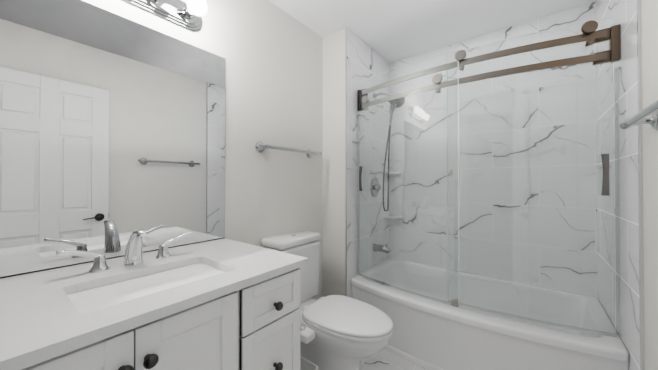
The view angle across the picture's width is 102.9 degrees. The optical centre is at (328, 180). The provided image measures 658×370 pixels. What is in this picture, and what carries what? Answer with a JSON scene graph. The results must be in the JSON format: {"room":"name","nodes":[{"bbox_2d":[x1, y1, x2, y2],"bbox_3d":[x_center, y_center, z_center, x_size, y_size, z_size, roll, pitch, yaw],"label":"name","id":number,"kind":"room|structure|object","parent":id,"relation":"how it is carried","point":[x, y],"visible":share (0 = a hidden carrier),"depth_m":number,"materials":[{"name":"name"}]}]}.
{"room":"bathroom","nodes":[
{"label":"bathroom","id":0,"kind":"room"},
{"bbox_2d":[82,0,322,299],"bbox_3d":[-0.677,0.003,1.450,0.100,2.400,1.910,0,-1,38],"label":"wall","id":1,"kind":"structure","parent":0,"point":[271,53],"depth_m":1.71,"materials":[{"name":"paint"}]},
{"bbox_2d":[0,0,224,278],"bbox_3d":[-0.863,-0.187,1.125,0.004,1.014,0.901,0,-1,38],"label":"mirror","id":2,"kind":"object","parent":1,"relation":"attached to","point":[112,132],"visible":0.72,"depth_m":1.05,"materials":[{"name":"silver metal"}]},
{"bbox_2d":[123,0,207,30],"bbox_3d":[-0.789,-0.830,1.085,0.176,0.124,0.615,0,-1,38],"label":"sconce","id":3,"kind":"object","parent":1,"relation":"attached to","point":[188,14],"visible":1,"depth_m":1.24,"materials":[{"name":"silver metal"}]},
{"bbox_2d":[255,141,321,157],"bbox_3d":[-0.264,-0.214,1.834,0.084,0.072,0.604,0,-1,38],"label":"towel bar","id":4,"kind":"object","parent":1,"relation":"attached to","point":[260,147],"visible":1,"depth_m":1.73,"materials":[{"name":"silver metal"}]},
{"bbox_2d":[323,28,345,296],"bbox_3d":[0.267,0.011,2.482,0.332,2.400,0.878,0,-1,38],"label":"wall","id":5,"kind":"structure","parent":0,"point":[334,237],"depth_m":2.10,"materials":[{"name":"paint"}]},
{"bbox_2d":[347,28,389,297],"bbox_3d":[0.369,0.009,2.336,0.008,2.400,0.770,0,-1,38],"label":"tiled wall","id":6,"kind":"structure","parent":5,"relation":"attached to","point":[365,61],"depth_m":2.25,"materials":[{"name":"tile"}]},
{"bbox_2d":[370,93,404,253],"bbox_3d":[0.527,-0.080,2.303,0.282,1.451,0.180,0,-1,38],"label":"shower fixture set","id":7,"kind":"object","parent":6,"relation":"attached to","point":[376,185],"depth_m":2.32,"materials":[{"name":"silver metal"}]},
{"bbox_2d":[384,215,400,218],"bbox_3d":[0.619,0.352,2.547,0.125,0.022,0.125,0,-1,38],"label":"corner shelf","id":8,"kind":"object","parent":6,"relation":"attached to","point":[393,217],"depth_m":2.52,"materials":[{"name":"ceramic"}]},
{"bbox_2d":[359,349,428,369],"bbox_3d":[0.312,1.241,1.231,1.922,0.080,2.788,0,-1,38],"label":"floor","id":9,"kind":"structure","parent":0,"point":[384,359],"depth_m":1.73,"materials":[{"name":"tile"}]},
{"bbox_2d":[0,229,307,369],"bbox_3d":[-0.608,0.687,0.918,0.650,1.019,0.904,0,-1,38],"label":"bathroom vanity","id":10,"kind":"object","parent":9,"relation":"on","point":[224,304],"visible":1,"depth_m":0.80,"materials":[{"name":"paint"}]},
{"bbox_2d":[300,356,317,369],"bbox_3d":[-0.181,1.067,1.299,0.198,0.270,0.188,0,-1,38],"label":"waste bin","id":11,"kind":"object","parent":9,"relation":"on","point":[305,364],"visible":0.33,"depth_m":1.36,"materials":[{"name":"plastic"}]},
{"bbox_2d":[261,230,392,369],"bbox_3d":[-0.026,0.781,1.542,0.809,0.845,0.454,0,-1,38],"label":"toilet","id":12,"kind":"object","parent":9,"relation":"on","point":[339,332],"visible":0.79,"depth_m":1.44,"materials":[{"name":"ceramic"}]},
{"bbox_2d":[351,258,628,369],"bbox_3d":[0.941,0.986,1.857,1.470,0.439,0.812,0,-1,38],"label":"bathtub","id":13,"kind":"object","parent":9,"relation":"on","point":[429,334],"visible":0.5,"depth_m":1.64,"materials":[{"name":"ceramic"}]},
{"bbox_2d":[357,17,620,336],"bbox_3d":[0.791,-0.019,1.671,1.472,1.567,0.155,0,-1,38],"label":"shower door","id":14,"kind":"structure","parent":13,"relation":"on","point":[591,35],"depth_m":1.49,"materials":[{"name":"clear glass"}]},
{"bbox_2d":[269,0,595,62],"bbox_3d":[0.312,-1.239,1.250,1.922,0.080,2.788,0,-1,38],"label":"ceiling","id":15,"kind":"structure","parent":0,"point":[389,31],"depth_m":1.93,"materials":[{"name":"paint"}]},
{"bbox_2d":[641,0,657,369],"bbox_3d":[1.002,-0.003,0.644,0.100,2.400,2.688,0,-1,38],"label":"wall","id":16,"kind":"structure","parent":0,"point":[649,15],"depth_m":0.97,"materials":[{"name":"paint"}]},
{"bbox_2d":[345,0,644,369],"bbox_3d":[0.688,0.004,1.537,1.490,2.400,0.103,0,-1,38],"label":"trim","id":17,"kind":"structure","parent":16,"relation":"attached to","point":[640,174],"depth_m":1.05,"materials":[{"name":"tile"}]},
{"bbox_2d":[595,0,639,369],"bbox_3d":[1.512,0.003,1.392,0.008,2.400,0.865,0,-1,38],"label":"tile","id":18,"kind":"structure","parent":16,"relation":"attached to","point":[623,13],"depth_m":1.25,"materials":[{"name":"tile"}]},
{"bbox_2d":[619,100,657,129],"bbox_3d":[0.963,-0.212,0.746,0.084,0.072,0.604,0,-1,38],"label":"towel bar","id":19,"kind":"object","parent":16,"relation":"attached to","point":[638,118],"visible":1,"depth_m":0.90,"materials":[{"name":"silver metal"}]},
{"bbox_3d":[1.266,0.009,2.202,1.590,2.400,0.100,0,-1,38],"label":"wall","id":20,"kind":"structure","parent":0,"visible":0},
{"bbox_2d":[389,2,597,297],"bbox_3d":[1.193,0.009,2.190,1.490,2.400,0.008,0,-1,38],"label":"tile","id":21,"kind":"structure","parent":20,"relation":"attached to","point":[581,14],"depth_m":2.04,"materials":[{"name":"tile"}]}
]}

